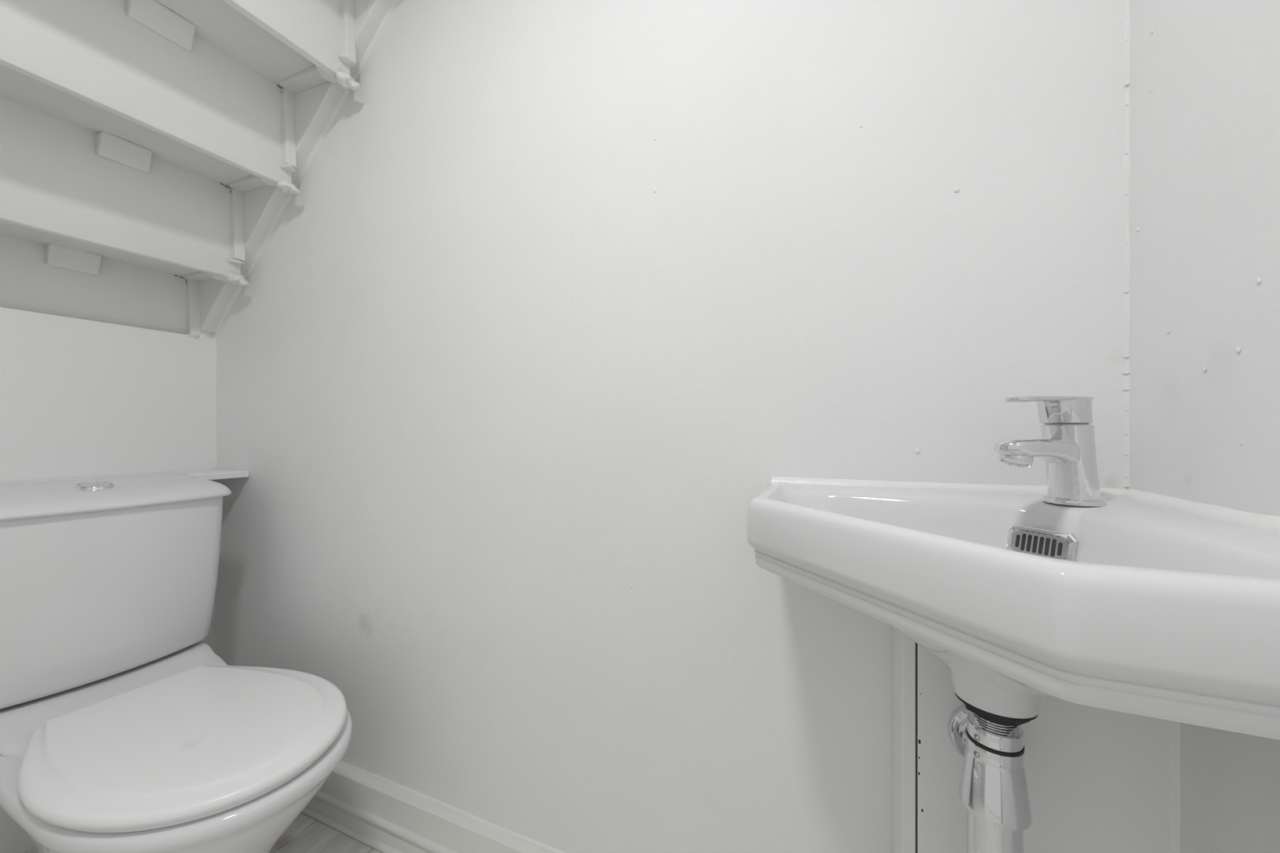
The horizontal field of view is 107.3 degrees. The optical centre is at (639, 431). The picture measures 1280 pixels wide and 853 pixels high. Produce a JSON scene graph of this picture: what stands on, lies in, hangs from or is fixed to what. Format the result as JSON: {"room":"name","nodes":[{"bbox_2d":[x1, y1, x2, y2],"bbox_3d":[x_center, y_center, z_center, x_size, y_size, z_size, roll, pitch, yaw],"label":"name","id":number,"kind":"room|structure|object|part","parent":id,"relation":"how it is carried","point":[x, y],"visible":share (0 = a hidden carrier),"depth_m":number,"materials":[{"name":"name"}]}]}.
{"room":"bathroom","nodes":[
{"label":"bathroom","id":0,"kind":"room"},
{"bbox_2d":[0,306,217,852],"bbox_3d":[-1.479,0.338,0.778,0.021,1.220,1.271,0,0,23],"label":"wall","id":1,"kind":"structure","parent":0,"point":[79,397],"depth_m":1.15,"materials":[{"name":"white paint"}]},
{"bbox_2d":[0,468,248,484],"bbox_3d":[-1.400,0.117,0.744,0.168,0.018,1.268,0,0,23],"label":"ledge shelf","id":2,"kind":"object","parent":1,"relation":"attached to","point":[214,473],"visible":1,"depth_m":1.20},
{"bbox_2d":[0,0,400,337],"bbox_3d":[-1.063,-0.893,0.601,1.027,1.344,1.270,0,0,23],"label":"staircase","id":3,"kind":"structure","parent":1,"relation":"attached to","point":[152,152],"depth_m":1.03,"materials":[{"name":"paint"}]},
{"bbox_2d":[19,812,382,852],"bbox_3d":[-0.619,0.953,0.280,2.170,0.050,1.630,0,0,23],"label":"floor","id":4,"kind":"structure","parent":0,"point":[305,834],"depth_m":1.07,"materials":[{"name":"grey"}]},
{"bbox_2d":[0,473,351,852],"bbox_3d":[-0.855,0.515,0.846,0.764,0.825,0.425,0,0,23],"label":"toilet","id":5,"kind":"object","parent":4,"relation":"on","point":[122,730],"visible":1,"depth_m":0.83,"materials":[{"name":"white ceramic"}]},
{"bbox_3d":[-1.106,0.127,0.954,0.201,0.049,0.425,0,0,23],"label":"cistern lid","id":6,"kind":"part","parent":5,"relation":"part of","materials":[{"name":"white ceramic"}]},
{"bbox_3d":[-0.735,0.498,0.792,0.490,0.023,0.366,0,0,23],"label":"lid","id":7,"kind":"part","parent":5,"relation":"part of","materials":[{"name":"white plastic"}]},
{"bbox_3d":[-0.736,0.514,0.792,0.474,0.009,0.348,0,0,23],"label":"seat","id":8,"kind":"part","parent":5,"relation":"part of","materials":[{"name":"white plastic"}]},
{"bbox_2d":[892,626,1180,852],"bbox_3d":[0.464,0.544,0.586,0.258,0.768,0.099,0,0,23],"label":"wall panel","id":9,"kind":"object","parent":4,"relation":"on","point":[1100,780],"visible":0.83,"depth_m":0.54,"materials":[{"name":"grey paint"}]},
{"bbox_3d":[0.355,0.544,0.636,0.015,0.768,0.092,0,0,21],"label":"panel","id":10,"kind":"part","parent":9,"relation":"part of","materials":[{"name":"white paint"}]},
{"bbox_2d":[746,476,1279,740],"bbox_3d":[0.336,0.169,0.473,0.467,0.211,0.478,0,0,23],"label":"basin","id":11,"kind":"object","parent":9,"relation":"attached to","point":[1142,603],"visible":1,"depth_m":0.34,"materials":[{"name":"white ceramic"}]},
{"bbox_2d":[947,692,1038,852],"bbox_3d":[0.383,0.420,0.510,0.076,0.292,0.128,0,0,29],"label":"trap","id":12,"kind":"object","parent":11,"relation":"attached to","point":[993,789],"visible":0.91,"depth_m":0.47,"materials":[{"name":"silver metal"}]},
{"bbox_2d":[959,745,1032,831],"bbox_3d":[0.365,0.360,0.485,0.061,0.056,0.061,0,0,23],"label":"drain pipe","id":13,"kind":"object","parent":12,"relation":"on","point":[993,789],"depth_m":0.46,"materials":[{"name":"silver metal"}]},
{"bbox_2d":[1006,524,1078,561],"bbox_3d":[0.443,0.126,0.521,0.015,0.036,0.065,0,0,-22],"label":"grille","id":14,"kind":"object","parent":11,"relation":"attached to","point":[1052,541],"depth_m":0.52,"materials":[{"name":"grey metal"}]},
{"bbox_2d":[994,395,1106,506],"bbox_3d":[0.449,0.021,0.522,0.152,0.121,0.054,0,0,-19],"label":"tap","id":15,"kind":"object","parent":11,"relation":"on","point":[1067,446],"visible":1,"depth_m":0.51,"materials":[{"name":"silver metal"}]},
{"bbox_3d":[0.438,0.025,0.515,0.127,0.035,0.036,0,0,-22],"label":"spout","id":16,"kind":"part","parent":15,"relation":"part of","materials":[{"name":"silver metal"}]},
{"bbox_3d":[0.443,-0.035,0.517,0.104,0.008,0.039,0,0,-22],"label":"lever","id":17,"kind":"part","parent":15,"relation":"part of","materials":[{"name":"silver metal"}]},
{"bbox_3d":[0.479,-0.023,0.531,0.048,0.030,0.044,0,0,-22],"label":"handle","id":18,"kind":"part","parent":15,"relation":"part of","materials":[{"name":"silver metal"}]},
{"bbox_3d":[0.495,0.079,0.538,0.054,0.006,0.054,0,0,23],"label":"plate","id":19,"kind":"part","parent":15,"relation":"part of","materials":[{"name":"silver metal"}]},
{"bbox_2d":[200,0,1128,852],"bbox_3d":[-0.298,-0.142,1.007,2.190,2.180,0.082,0,0,23],"label":"wall","id":20,"kind":"structure","parent":0,"point":[510,382],"depth_m":0.83,"materials":[{"name":"paint"}]},
{"bbox_2d":[302,760,565,852],"bbox_3d":[-0.435,0.865,1.001,1.742,0.127,0.044,0,0,23],"label":"baseboard","id":21,"kind":"structure","parent":20,"relation":"attached to","point":[386,815],"depth_m":1.03,"materials":[{"name":"paint"}]},
{"bbox_3d":[-0.440,0.876,0.991,1.742,0.017,0.011,0,0,23],"label":"bead moulding","id":22,"kind":"part","parent":21,"relation":"part of","materials":[{"name":"paint"}]},
{"bbox_2d":[1122,0,1279,852],"bbox_3d":[0.371,-0.142,-0.053,0.087,2.180,1.353,0,0,23],"label":"wall","id":23,"kind":"structure","parent":0,"point":[1201,166],"depth_m":0.45,"materials":[{"name":"paint"}]}
]}

